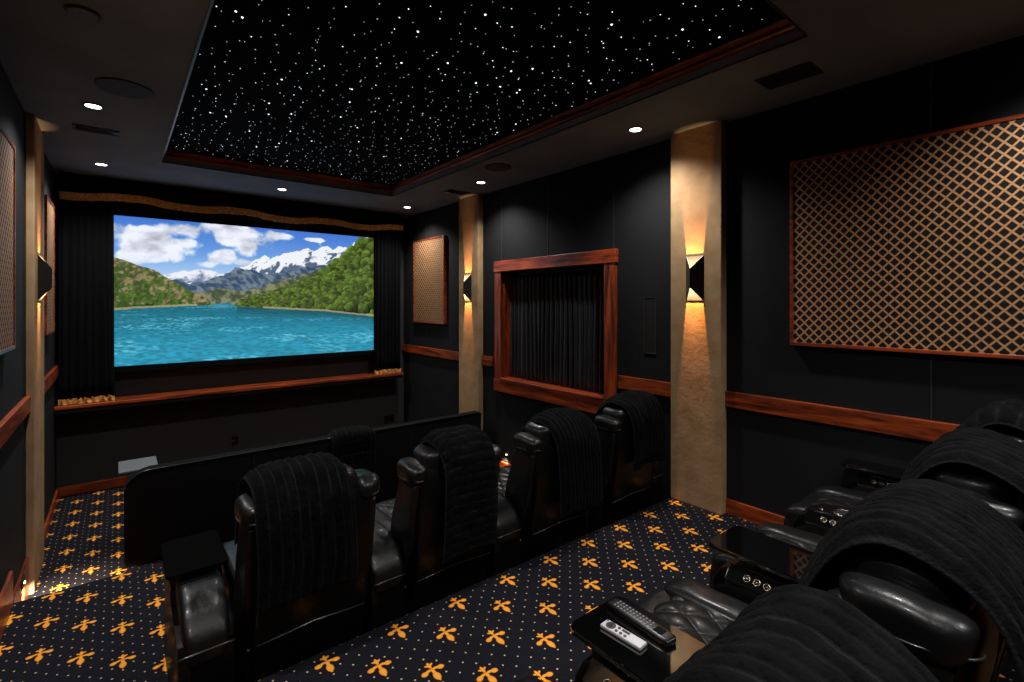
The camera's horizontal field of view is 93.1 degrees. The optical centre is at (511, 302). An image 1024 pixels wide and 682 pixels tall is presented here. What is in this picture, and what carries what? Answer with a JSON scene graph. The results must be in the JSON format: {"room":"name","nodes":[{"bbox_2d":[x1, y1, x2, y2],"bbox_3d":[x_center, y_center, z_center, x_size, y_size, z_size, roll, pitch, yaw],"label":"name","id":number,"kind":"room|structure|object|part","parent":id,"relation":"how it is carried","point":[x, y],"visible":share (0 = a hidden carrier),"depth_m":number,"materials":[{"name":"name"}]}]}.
{"room":"home theater","nodes":[
{"label":"home theater","id":0,"kind":"room"},
{"bbox_2d":[0,62,55,592],"bbox_3d":[-2.064,0.216,1.621,0.150,3.698,9.220,0,0,-39],"label":"wall","id":1,"kind":"structure","parent":0,"point":[12,113],"depth_m":3.17,"materials":[{"name":"black fabric"}]},
{"bbox_2d":[0,124,15,354],"bbox_3d":[-2.357,-0.318,2.137,0.045,1.170,1.690,0,0,-39],"label":"acoustic panel","id":2,"kind":"object","parent":1,"relation":"attached to","point":[7,148],"visible":1,"depth_m":2.63,"materials":[{"name":"brown fabric"}]},
{"bbox_2d":[0,557,28,640],"bbox_3d":[-2.598,1.834,2.411,0.018,0.462,2.581,0,0,-39],"label":"baseboard","id":3,"kind":"structure","parent":1,"relation":"attached to","point":[8,596],"depth_m":2.86,"materials":[{"name":"brown wood"}]},
{"bbox_2d":[21,574,25,589],"bbox_3d":[-3.210,1.837,3.190,0.014,0.060,0.100,0,0,-39],"label":"step light","id":4,"kind":"object","parent":3,"relation":"attached to","point":[23,581],"visible":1,"depth_m":3.17,"materials":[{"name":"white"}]},
{"bbox_2d":[0,364,58,448],"bbox_3d":[-1.995,0.710,1.677,0.028,0.115,8.920,0,0,-39],"label":"trim","id":5,"kind":"structure","parent":1,"relation":"attached to","point":[14,418],"depth_m":3.03,"materials":[{"name":"brown wood"}]},
{"bbox_2d":[44,194,54,335],"bbox_3d":[-4.110,-0.312,4.295,0.045,1.180,0.650,0,0,-39],"label":"acoustic panel","id":6,"kind":"object","parent":1,"relation":"attached to","point":[49,208],"visible":0.7,"depth_m":4.25,"materials":[{"name":"brown fabric"}]},
{"bbox_2d":[44,488,58,543],"bbox_3d":[-4.301,2.013,4.507,0.018,0.105,1.620,0,0,-39],"label":"baseboard","id":7,"kind":"structure","parent":1,"relation":"attached to","point":[56,495],"depth_m":4.58,"materials":[{"name":"brown wood"}]},
{"bbox_2d":[26,113,43,594],"bbox_3d":[-3.590,0.366,3.654,0.045,3.398,0.600,0,0,-39],"label":"wall pillar","id":8,"kind":"structure","parent":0,"point":[34,136],"depth_m":3.44,"materials":[{"name":"beige paint"}]},
{"bbox_2d":[38,255,51,300],"bbox_3d":[-3.520,-0.184,3.660,0.072,0.344,0.150,0,0,-39],"label":"wall sconce","id":9,"kind":"object","parent":8,"relation":"attached to","point":[44,270],"visible":1,"depth_m":3.62,"materials":[{"name":"black metal"}]},
{"bbox_2d":[0,500,387,681],"bbox_3d":[-0.844,2.013,3.414,4.305,0.404,1.975,0,0,-39],"label":"floor","id":10,"kind":"structure","parent":0,"point":[109,629],"depth_m":2.65,"materials":[{"name":"carpet"}]},
{"bbox_2d":[160,530,235,681],"bbox_3d":[-1.471,1.498,2.263,0.244,0.586,0.753,0,0,-39],"label":"armrest","id":11,"kind":"object","parent":10,"relation":"on","point":[199,624],"visible":1,"depth_m":2.07,"materials":[{"name":"black leather"}]},
{"bbox_3d":[-1.629,1.291,2.335,0.044,0.065,0.290,0,0,-39],"label":"control panel","id":12,"kind":"part","parent":11,"relation":"part of","materials":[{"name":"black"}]},
{"bbox_3d":[-1.532,1.549,2.214,0.046,0.485,0.720,0,0,-39],"label":"panel","id":13,"kind":"part","parent":11,"relation":"part of","materials":[{"name":"black leather"}]},
{"bbox_2d":[222,463,379,681],"bbox_3d":[-1.155,1.287,2.530,0.624,1.009,0.979,0,0,-39],"label":"recliner","id":14,"kind":"object","parent":10,"relation":"on","point":[286,635],"visible":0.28,"depth_m":2.19,"materials":[{"name":"black leather"}]},
{"bbox_2d":[234,492,254,529],"bbox_3d":[-1.115,0.895,2.090,0.124,0.118,0.231,0,0,-39],"label":"cushion","id":15,"kind":"object","parent":14,"relation":"on","point":[244,506],"depth_m":2.02,"materials":[{"name":"black leather"}]},
{"bbox_2d":[234,452,357,616],"bbox_3d":[-0.996,1.000,2.240,0.442,0.583,0.436,0,0,-39],"label":"blanket","id":16,"kind":"object","parent":14,"relation":"on","point":[305,510],"visible":0.98,"depth_m":2.09,"materials":[{"name":"black fabric"}]},
{"bbox_3d":[-0.953,1.312,2.276,0.490,0.900,0.285,0,0,-39],"label":"backrest","id":17,"kind":"part","parent":14,"relation":"part of","materials":[{"name":"black leather"}]},
{"bbox_2d":[355,469,379,498],"bbox_3d":[-0.734,0.896,2.401,0.133,0.119,0.226,0,0,-39],"label":"cushion","id":18,"kind":"object","parent":14,"relation":"on","point":[367,483],"depth_m":2.32,"materials":[{"name":"black leather"}]},
{"bbox_2d":[362,520,404,633],"bbox_3d":[-0.858,1.517,2.761,0.182,0.549,0.753,0,0,-39],"label":"console","id":19,"kind":"object","parent":10,"relation":"on","point":[385,581],"visible":0.38,"depth_m":2.49,"materials":[{"name":"black leather"}]},
{"bbox_3d":[-0.910,1.549,2.720,0.046,0.485,0.720,0,0,-39],"label":"panel","id":20,"kind":"part","parent":19,"relation":"part of","materials":[{"name":"black leather"}]},
{"bbox_2d":[375,442,501,615],"bbox_3d":[-0.565,1.287,3.009,0.624,1.009,0.979,0,0,-39],"label":"recliner","id":21,"kind":"object","parent":10,"relation":"on","point":[415,518],"visible":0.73,"depth_m":2.58,"materials":[{"name":"black leather"}]},
{"bbox_3d":[-0.663,1.430,3.124,0.370,0.184,0.625,0,0,-39],"label":"seat","id":22,"kind":"part","parent":21,"relation":"part of","materials":[{"name":"black leather"}]},
{"bbox_2d":[397,457,427,485],"bbox_3d":[-0.526,0.895,2.569,0.124,0.118,0.231,0,0,-39],"label":"cushion","id":23,"kind":"object","parent":21,"relation":"on","point":[411,471],"depth_m":2.52,"materials":[{"name":"black leather"}]},
{"bbox_3d":[-0.363,1.312,2.755,0.490,0.900,0.285,0,0,-39],"label":"backrest","id":24,"kind":"part","parent":21,"relation":"part of","materials":[{"name":"black leather"}]},
{"bbox_2d":[419,424,497,565],"bbox_3d":[-0.333,1.046,2.775,0.356,0.673,0.426,0,0,-39],"label":"blanket","id":25,"kind":"object","parent":21,"relation":"on","point":[467,454],"visible":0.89,"depth_m":2.62,"materials":[{"name":"black fabric"}]},
{"bbox_2d":[493,444,501,463],"bbox_3d":[-0.145,0.896,2.880,0.133,0.119,0.226,0,0,-39],"label":"cushion","id":26,"kind":"object","parent":21,"relation":"on","point":[498,451],"depth_m":2.81,"materials":[{"name":"black leather"}]},
{"bbox_2d":[484,492,521,579],"bbox_3d":[-0.248,1.517,3.256,0.206,0.549,0.753,0,0,-39],"label":"console","id":27,"kind":"object","parent":10,"relation":"on","point":[505,555],"visible":0.2,"depth_m":2.98,"materials":[{"name":"black leather"}]},
{"bbox_3d":[-0.310,1.549,3.207,0.046,0.485,0.720,0,0,-39],"label":"panel","id":28,"kind":"part","parent":27,"relation":"part of","materials":[{"name":"black leather"}]},
{"bbox_2d":[498,422,584,564],"bbox_3d":[0.064,1.287,3.519,0.624,1.009,0.979,0,0,-39],"label":"recliner","id":29,"kind":"object","parent":10,"relation":"on","point":[531,483],"visible":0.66,"depth_m":3.09,"materials":[{"name":"black leather"}]},
{"bbox_3d":[-0.034,1.430,3.634,0.370,0.184,0.625,0,0,-39],"label":"seat","id":30,"kind":"part","parent":29,"relation":"part of","materials":[{"name":"black leather"}]},
{"bbox_2d":[514,432,542,454],"bbox_3d":[0.103,0.895,3.080,0.124,0.118,0.231,0,0,-39],"label":"cushion","id":31,"kind":"object","parent":29,"relation":"on","point":[525,443],"depth_m":3.04,"materials":[{"name":"black leather"}]},
{"bbox_3d":[0.265,1.312,3.266,0.490,0.900,0.285,0,0,-39],"label":"backrest","id":32,"kind":"part","parent":29,"relation":"part of","materials":[{"name":"black leather"}]},
{"bbox_2d":[521,407,602,518],"bbox_3d":[0.334,1.048,3.318,0.479,0.668,0.452,0,0,-39],"label":"blanket","id":33,"kind":"object","parent":29,"relation":"on","point":[576,437],"visible":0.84,"depth_m":3.15,"materials":[{"name":"black fabric"}]},
{"bbox_2d":[594,404,654,527],"bbox_3d":[0.669,1.287,4.011,0.624,1.009,0.979,0,0,-39],"label":"recliner","id":34,"kind":"object","parent":10,"relation":"on","point":[626,491],"visible":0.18,"depth_m":3.58,"materials":[{"name":"black leather"}]},
{"bbox_2d":[595,414,621,432],"bbox_3d":[0.709,0.895,3.572,0.124,0.118,0.231,0,0,-39],"label":"cushion","id":35,"kind":"object","parent":34,"relation":"on","point":[604,423],"depth_m":3.53,"materials":[{"name":"black leather"}]},
{"bbox_2d":[594,390,665,470],"bbox_3d":[0.921,0.964,3.792,0.450,0.557,0.447,0,0,-39],"label":"blanket","id":36,"kind":"object","parent":34,"relation":"on","point":[644,410],"visible":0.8,"depth_m":3.63,"materials":[{"name":"black fabric"}]},
{"bbox_2d":[28,485,395,598],"bbox_3d":[-2.406,2.140,5.337,4.305,0.150,3.020,0,0,-39],"label":"floor","id":37,"kind":"structure","parent":0,"point":[84,543],"depth_m":4.19,"materials":[{"name":"carpet"}]},
{"bbox_2d":[118,411,481,567],"bbox_3d":[-1.946,1.676,5.084,3.385,0.738,0.868,0,0,-39],"label":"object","id":38,"kind":"object","parent":37,"relation":"on","point":[164,502],"visible":0.56,"depth_m":4.05,"materials":[{"name":"black fabric"}]},
{"bbox_2d":[327,425,375,495],"bbox_3d":[-1.629,1.632,4.888,0.450,0.766,0.306,0,0,-39],"label":"blanket","id":39,"kind":"object","parent":38,"relation":"on","point":[354,446],"visible":0.59,"depth_m":4.80,"materials":[{"name":"black fabric"}]},
{"bbox_2d":[56,177,403,487],"bbox_3d":[-3.311,0.216,6.451,4.005,3.698,0.150,0,0,-39],"label":"wall","id":40,"kind":"structure","parent":0,"point":[90,445],"depth_m":6.04,"materials":[{"name":"grey paint"}]},
{"bbox_2d":[59,475,127,497],"bbox_3d":[-3.258,2.013,6.386,3.969,0.105,0.018,0,0,-39],"label":"baseboard","id":41,"kind":"structure","parent":40,"relation":"attached to","point":[70,490],"depth_m":5.30,"materials":[{"name":"brown wood"}]},
{"bbox_2d":[54,372,403,414],"bbox_3d":[-3.221,1.097,6.221,3.845,0.080,0.310,0,0,-39],"label":"shelf","id":42,"kind":"object","parent":40,"relation":"attached to","point":[196,394],"visible":0.86,"depth_m":5.83,"materials":[{"name":"brown wood"}]},
{"bbox_2d":[374,230,400,373],"bbox_3d":[-1.850,-0.015,7.250,0.419,2.139,0.075,0,0,-39],"label":"stage curtain","id":43,"kind":"object","parent":42,"relation":"on","point":[387,242],"visible":1,"depth_m":7.25,"materials":[{"name":"black fabric"}]},
{"bbox_2d":[232,436,237,445],"bbox_3d":[-3.526,1.762,6.173,0.072,0.116,0.011,0,0,-39],"label":"power outlet","id":44,"kind":"object","parent":40,"relation":"attached to","point":[235,438],"visible":1,"depth_m":6.17,"materials":[{"name":"black plastic"}]},
{"bbox_2d":[114,209,374,372],"bbox_3d":[-3.254,-0.128,6.313,3.134,1.807,0.127,0,0,-39],"label":"projection screen","id":45,"kind":"object","parent":40,"relation":"attached to","point":[190,291],"visible":0.97,"depth_m":6.07,"materials":[{"name":"multicoloured"}]},
{"bbox_2d":[384,415,393,423],"bbox_3d":[-1.900,1.808,7.494,0.157,0.116,0.011,0,0,-39],"label":"power outlet","id":46,"kind":"object","parent":40,"relation":"attached to","point":[387,419],"visible":1,"depth_m":7.49,"materials":[{"name":"black plastic"}]},
{"bbox_3d":[-1.934,1.808,7.468,0.072,0.116,0.008,0,0,-39],"label":"plate","id":47,"kind":"part","parent":46,"relation":"part of","materials":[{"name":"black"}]},
{"bbox_3d":[-1.868,1.808,7.522,0.072,0.116,0.008,0,0,-39],"label":"plate","id":48,"kind":"part","parent":46,"relation":"part of","materials":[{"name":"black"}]},
{"bbox_2d":[459,194,482,430],"bbox_3d":[-0.521,0.366,6.128,0.080,3.398,0.430,0,0,-39],"label":"wall pillar","id":49,"kind":"structure","parent":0,"point":[471,207],"depth_m":6.04,"materials":[{"name":"beige paint"}]},
{"bbox_2d":[463,274,471,300],"bbox_3d":[-0.580,-0.184,6.080,0.072,0.344,0.150,0,0,-39],"label":"wall sconce","id":50,"kind":"object","parent":49,"relation":"attached to","point":[467,283],"visible":1,"depth_m":6.05,"materials":[{"name":"black metal"}]},
{"bbox_3d":[-0.553,-0.184,6.102,0.004,0.340,0.138,0,0,-39],"label":"plate","id":51,"kind":"part","parent":50,"relation":"part of","materials":[{"name":"black metal"}]},
{"bbox_2d":[0,0,1023,217],"bbox_3d":[-0.452,-1.482,2.931,4.305,0.300,9.220,0,0,-39],"label":"ceiling","id":52,"kind":"structure","parent":0,"point":[52,58],"depth_m":2.91,"materials":[{"name":"paint"}]},
{"bbox_2d":[63,4,101,21],"bbox_3d":[-1.970,-1.327,2.226,0.134,0.013,0.134,0,0,-39],"label":"sprinkler cover","id":53,"kind":"object","parent":52,"relation":"attached to","point":[81,12],"visible":1,"depth_m":2.22,"materials":[{"name":"paint"}]},
{"bbox_2d":[82,102,103,109],"bbox_3d":[-2.833,-1.329,3.281,0.112,0.010,0.112,0,0,-39],"label":"recessed light","id":54,"kind":"object","parent":52,"relation":"in","point":[86,104],"visible":1,"depth_m":3.28,"materials":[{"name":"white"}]},
{"bbox_2d":[72,123,119,136],"bbox_3d":[-3.205,-1.327,3.748,0.280,0.010,0.150,0,0,-39],"label":"ceiling vent","id":55,"kind":"object","parent":52,"relation":"in","point":[79,127],"visible":1,"depth_m":3.73,"materials":[{"name":"black metal"}]},
{"bbox_2d":[94,162,108,165],"bbox_3d":[-3.950,-1.329,4.663,0.112,0.010,0.112,0,0,-39],"label":"recessed light","id":56,"kind":"object","parent":52,"relation":"in","point":[95,163],"visible":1,"depth_m":4.66,"materials":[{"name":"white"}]},
{"bbox_2d":[94,78,154,98],"bbox_3d":[-2.407,-1.329,3.018,0.298,0.008,0.298,0,0,-39],"label":"ceiling speaker","id":57,"kind":"object","parent":52,"relation":"attached to","point":[119,87],"visible":1,"depth_m":3.00,"materials":[{"name":"black"}]},
{"bbox_2d":[59,171,402,230],"bbox_3d":[-3.125,-1.178,6.127,3.795,0.306,0.076,0,0,-39],"label":"valance","id":58,"kind":"object","parent":52,"relation":"hanging from","point":[73,186],"visible":1,"depth_m":5.80,"materials":[{"name":"black fabric"}]},
{"bbox_2d":[58,197,114,404],"bbox_3d":[-4.480,-0.015,5.115,0.454,2.139,0.091,0,0,-39],"label":"stage curtain","id":59,"kind":"object","parent":58,"relation":"hanging from","point":[85,228],"visible":0.97,"depth_m":5.10,"materials":[{"name":"black fabric"}]},
{"bbox_2d":[164,150,390,191],"bbox_3d":[-0.925,-1.417,3.504,2.301,0.068,4.714,0,0,-39],"label":"trim","id":60,"kind":"structure","parent":52,"relation":"attached to","point":[169,153],"depth_m":5.17,"materials":[{"name":"brown wood"}]},
{"bbox_2d":[443,189,469,194],"bbox_3d":[-0.668,-1.327,5.835,0.280,0.010,0.150,0,0,-39],"label":"ceiling vent","id":61,"kind":"object","parent":52,"relation":"in","point":[448,190],"visible":1,"depth_m":5.83,"materials":[{"name":"black"}]},
{"bbox_2d":[167,0,784,185],"bbox_3d":[-0.925,-1.475,3.504,2.355,0.045,4.712,0,0,-39],"label":"ceiling panel","id":62,"kind":"object","parent":52,"relation":"attached to","point":[384,92],"visible":1,"depth_m":3.05,"materials":[{"name":"black"}]},
{"bbox_2d":[161,0,807,196],"bbox_3d":[-0.925,-1.417,3.504,2.357,0.068,4.714,0,0,-39],"label":"trim","id":63,"kind":"structure","parent":52,"relation":"attached to","point":[782,27],"depth_m":3.19,"materials":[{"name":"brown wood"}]},
{"bbox_2d":[484,163,510,170],"bbox_3d":[-0.139,-1.329,4.770,0.268,0.008,0.268,0,0,-39],"label":"ceiling speaker","id":64,"kind":"object","parent":52,"relation":"attached to","point":[494,166],"visible":1,"depth_m":4.76,"materials":[{"name":"black"}]},
{"bbox_2d":[628,126,642,131],"bbox_3d":[0.949,-1.329,3.725,0.112,0.010,0.112,0,0,-39],"label":"recessed light","id":65,"kind":"object","parent":52,"relation":"in","point":[637,128],"visible":1,"depth_m":3.72,"materials":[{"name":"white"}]},
{"bbox_2d":[755,61,822,89],"bbox_3d":[1.625,-1.327,2.853,0.200,0.010,0.300,0,0,-39],"label":"ceiling vent","id":66,"kind":"object","parent":52,"relation":"in","point":[805,70],"visible":1,"depth_m":2.84,"materials":[{"name":"black"}]},
{"bbox_3d":[1.625,-1.332,2.853,0.168,0.002,0.268,0,0,-39],"label":"duct plate","id":67,"kind":"part","parent":66,"relation":"part of","materials":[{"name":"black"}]},
{"bbox_2d":[256,497,1021,681],"bbox_3d":[1.110,1.886,1.008,4.305,0.658,4.265,0,0,-39],"label":"floor","id":68,"kind":"structure","parent":0,"point":[514,623],"depth_m":2.44,"materials":[{"name":"carpet"}]},
{"bbox_2d":[514,676,543,681],"bbox_3d":[0.148,1.033,0.934,0.624,1.009,0.979,0,0,-39],"label":"recliner","id":69,"kind":"object","parent":68,"relation":"on","point":[523,678],"visible":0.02,"depth_m":1.40,"materials":[{"name":"black leather"}]},
{"bbox_2d":[662,584,938,681],"bbox_3d":[0.384,0.812,0.689,0.473,0.691,0.457,0,0,-39],"label":"blanket","id":70,"kind":"object","parent":69,"relation":"on","point":[790,632],"visible":1,"depth_m":0.69,"materials":[{"name":"black fabric"}]},
{"bbox_2d":[571,596,705,681],"bbox_3d":[0.483,1.244,1.202,0.277,0.586,0.763,0,0,-39],"label":"console","id":71,"kind":"object","parent":68,"relation":"on","point":[614,659],"visible":0.66,"depth_m":1.34,"materials":[{"name":"black leather"}]},
{"bbox_3d":[0.300,1.037,1.248,0.044,0.065,0.290,0,0,-39],"label":"control panel","id":72,"kind":"part","parent":71,"relation":"part of","materials":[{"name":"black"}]},
{"bbox_2d":[600,619,646,650],"bbox_3d":[0.317,0.944,1.382,0.036,0.012,0.136,0,0,-42],"label":"remote control","id":73,"kind":"object","parent":71,"relation":"on","point":[621,633],"visible":1,"depth_m":1.37,"materials":[{"name":"white plastic"}]},
{"bbox_2d":[607,598,675,646],"bbox_3d":[0.378,0.940,1.435,0.047,0.020,0.230,0,0,-36],"label":"remote control","id":74,"kind":"object","parent":71,"relation":"on","point":[633,616],"visible":1,"depth_m":1.42,"materials":[{"name":"black plastic"}]},
{"bbox_2d":[709,526,812,604],"bbox_3d":[1.096,1.244,1.700,0.272,0.586,0.763,0,0,-39],"label":"console","id":75,"kind":"object","parent":68,"relation":"on","point":[761,563],"visible":0.29,"depth_m":1.83,"materials":[{"name":"black leather"}]},
{"bbox_3d":[1.012,1.295,1.627,0.046,0.485,0.720,0,0,-39],"label":"panel","id":76,"kind":"part","parent":75,"relation":"part of","materials":[{"name":"black leather"}]},
{"bbox_3d":[0.915,1.037,1.748,0.044,0.065,0.290,0,0,-39],"label":"control panel","id":77,"kind":"part","parent":75,"relation":"part of","materials":[{"name":"black"}]},
{"bbox_2d":[591,545,998,681],"bbox_3d":[0.765,1.033,1.435,0.624,1.009,0.979,0,0,-39],"label":"recliner","id":78,"kind":"object","parent":68,"relation":"on","point":[937,621],"visible":0.3,"depth_m":1.01,"materials":[{"name":"black leather"}]},
{"bbox_3d":[0.667,1.176,1.550,0.370,0.184,0.625,0,0,-39],"label":"seat","id":79,"kind":"part","parent":78,"relation":"part of","materials":[{"name":"black leather"}]},
{"bbox_2d":[814,549,849,598],"bbox_3d":[0.900,0.898,1.268,0.452,0.484,0.143,0,0,-39],"label":"cushion","id":80,"kind":"object","parent":78,"relation":"on","point":[828,582],"depth_m":1.18,"materials":[{"name":"black leather"}]},
{"bbox_2d":[838,569,980,667],"bbox_3d":[0.804,0.641,0.996,0.124,0.118,0.231,0,0,-39],"label":"cushion","id":81,"kind":"object","parent":78,"relation":"on","point":[921,612],"depth_m":0.96,"materials":[{"name":"black leather"}]},
{"bbox_2d":[799,479,1023,681],"bbox_3d":[0.978,0.793,1.164,0.483,0.689,0.462,0,0,-39],"label":"blanket","id":82,"kind":"object","parent":78,"relation":"on","point":[944,527],"visible":0.66,"depth_m":1.03,"materials":[{"name":"black fabric"}]},
{"bbox_3d":[0.967,1.058,1.181,0.490,0.900,0.285,0,0,-39],"label":"backrest","id":83,"kind":"part","parent":78,"relation":"part of","materials":[{"name":"black leather"}]},
{"bbox_2d":[709,463,1023,681],"bbox_3d":[1.367,1.033,1.924,0.624,1.009,0.979,0,0,-39],"label":"recliner","id":84,"kind":"object","parent":68,"relation":"on","point":[1003,497],"visible":0.16,"depth_m":1.55,"materials":[{"name":"black leather"}]},
{"bbox_3d":[1.268,1.176,2.039,0.370,0.184,0.625,0,0,-39],"label":"seat","id":85,"kind":"part","parent":84,"relation":"part of","materials":[{"name":"black leather"}]},
{"bbox_2d":[959,488,1023,529],"bbox_3d":[1.406,0.641,1.484,0.124,0.118,0.231,0,0,-39],"label":"cushion","id":86,"kind":"object","parent":84,"relation":"on","point":[997,498],"depth_m":1.46,"materials":[{"name":"black leather"}]},
{"bbox_3d":[1.568,1.058,1.670,0.490,0.900,0.285,0,0,-39],"label":"backrest","id":87,"kind":"part","parent":84,"relation":"part of","materials":[{"name":"black leather"}]},
{"bbox_2d":[841,458,905,492],"bbox_3d":[2.251,1.244,2.638,0.162,0.586,0.763,0,0,-39],"label":"console","id":88,"kind":"object","parent":68,"relation":"on","point":[877,476],"visible":0.21,"depth_m":2.80,"materials":[{"name":"black leather"}]},
{"bbox_3d":[2.209,1.295,2.600,0.046,0.485,0.720,0,0,-39],"label":"panel","id":89,"kind":"part","parent":88,"relation":"part of","materials":[{"name":"black leather"}]},
{"bbox_3d":[2.112,1.037,2.721,0.044,0.065,0.290,0,0,-39],"label":"control panel","id":90,"kind":"part","parent":88,"relation":"part of","materials":[{"name":"black plastic"}]},
{"bbox_2d":[793,504,998,681],"bbox_3d":[1.668,1.263,2.158,0.197,0.549,0.753,0,0,-39],"label":"console","id":91,"kind":"object","parent":68,"relation":"on","point":[818,519],"visible":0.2,"depth_m":2.31,"materials":[{"name":"black leather"}]},
{"bbox_3d":[1.610,1.295,2.113,0.046,0.485,0.720,0,0,-39],"label":"panel","id":92,"kind":"part","parent":91,"relation":"part of","materials":[{"name":"black leather"}]},
{"bbox_3d":[1.513,1.037,2.234,0.044,0.065,0.290,0,0,-39],"label":"control panel","id":93,"kind":"part","parent":91,"relation":"part of","materials":[{"name":"black"}]},
{"bbox_2d":[784,425,1023,526],"bbox_3d":[1.964,1.033,2.409,0.624,1.009,0.979,0,0,-39],"label":"recliner","id":94,"kind":"object","parent":68,"relation":"on","point":[831,495],"visible":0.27,"depth_m":2.65,"materials":[{"name":"black leather"}]},
{"bbox_3d":[1.866,1.176,2.524,0.370,0.184,0.625,0,0,-39],"label":"seat","id":95,"kind":"part","parent":94,"relation":"part of","materials":[{"name":"black leather"}]},
{"bbox_2d":[900,427,1023,494],"bbox_3d":[1.584,0.790,1.651,0.448,0.694,0.475,0,0,-39],"label":"blanket","id":96,"kind":"object","parent":94,"relation":"on","point":[999,455],"visible":0.58,"depth_m":1.56,"materials":[{"name":"black fabric"}]},
{"bbox_2d":[955,399,1023,431],"bbox_3d":[2.188,0.786,2.135,0.441,0.702,0.476,0,0,-39],"label":"blanket","id":97,"kind":"object","parent":94,"relation":"on","point":[1010,412],"visible":0.38,"depth_m":2.05,"materials":[{"name":"black fabric"}]},
{"bbox_2d":[671,121,725,514],"bbox_3d":[1.428,0.113,3.730,0.080,2.890,0.420,0,0,-39],"label":"wall pillar","id":98,"kind":"structure","parent":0,"point":[698,155],"depth_m":3.68,"materials":[{"name":"beige paint"}]},
{"bbox_2d":[686,255,703,300],"bbox_3d":[1.369,-0.184,3.682,0.072,0.344,0.150,0,0,-39],"label":"wall sconce","id":99,"kind":"object","parent":98,"relation":"attached to","point":[694,265],"visible":1,"depth_m":3.66,"materials":[{"name":"black metal"}]},
{"bbox_2d":[404,35,1023,516],"bbox_3d":[1.172,0.216,4.251,0.180,3.698,9.220,0,0,-39],"label":"wall","id":100,"kind":"structure","parent":0,"point":[773,462],"depth_m":3.41,"materials":[{"name":"black paint"}]},
{"bbox_2d":[413,235,446,323],"bbox_3d":[-1.194,-0.312,6.986,0.045,1.220,0.890,0,0,-39],"label":"acoustic panel","id":101,"kind":"object","parent":100,"relation":"attached to","point":[429,254],"visible":1,"depth_m":6.92,"materials":[{"name":"beige fabric"}]},
{"bbox_2d":[504,451,509,457],"bbox_3d":[-0.063,1.758,5.618,0.014,0.060,0.100,0,0,-39],"label":"step light","id":102,"kind":"object","parent":100,"relation":"attached to","point":[507,454],"visible":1,"depth_m":5.61,"materials":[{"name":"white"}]},
{"bbox_2d":[494,248,617,413],"bbox_3d":[0.420,0.277,5.096,0.202,1.522,1.810,0,0,-39],"label":"frame","id":103,"kind":"object","parent":100,"relation":"attached to","point":[578,399],"visible":0.78,"depth_m":4.92,"materials":[{"name":"brown wood"}]},
{"bbox_3d":[0.414,0.885,5.103,0.202,0.020,1.536,0,0,-39],"label":"sill","id":104,"kind":"part","parent":103,"relation":"part of","materials":[{"name":"brown wood"}]},
{"bbox_2d":[510,267,603,393],"bbox_3d":[0.461,0.267,5.144,0.060,1.210,1.504,0,0,-39],"label":"pleated curtain","id":105,"kind":"object","parent":100,"relation":"hanging from","point":[557,317],"visible":0.93,"depth_m":5.06,"materials":[{"name":"black fabric"}]},
{"bbox_3d":[0.457,-0.330,5.139,0.018,0.018,1.500,0,0,-39],"label":"curtain rod","id":106,"kind":"part","parent":105,"relation":"part of","materials":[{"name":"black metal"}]},
{"bbox_2d":[499,461,784,524],"bbox_3d":[1.773,1.756,3.354,0.018,0.618,6.770,0,0,-39],"label":"baseboard","id":107,"kind":"structure","parent":100,"relation":"attached to","point":[752,514],"depth_m":3.44,"materials":[{"name":"brown wood"}]},
{"bbox_2d":[644,297,655,353],"bbox_3d":[1.169,0.193,4.106,0.008,0.480,0.120,0,0,-39],"label":"wall speaker","id":108,"kind":"object","parent":100,"relation":"attached to","point":[649,302],"visible":1,"depth_m":4.10,"materials":[{"name":"grey plastic"}]},
{"bbox_2d":[402,344,959,441],"bbox_3d":[1.091,0.710,4.185,0.028,0.115,8.920,0,0,-39],"label":"trim","id":109,"kind":"structure","parent":100,"relation":"attached to","point":[902,426],"depth_m":3.14,"materials":[{"name":"brown wood"}]},
{"bbox_2d":[501,62,931,418],"bbox_3d":[0.539,-0.343,4.884,0.004,1.980,5.664,0,0,-39],"label":"trim","id":110,"kind":"structure","parent":100,"relation":"attached to","point":[930,62],"depth_m":2.69,"materials":[{"name":"grey"}]},
{"bbox_2d":[790,113,1023,359],"bbox_3d":[2.515,-0.324,2.420,0.045,1.213,2.085,0,0,-39],"label":"acoustic panel","id":111,"kind":"object","parent":100,"relation":"attached to","point":[915,244],"visible":1,"depth_m":2.72,"materials":[{"name":"brown wood"}]}
]}

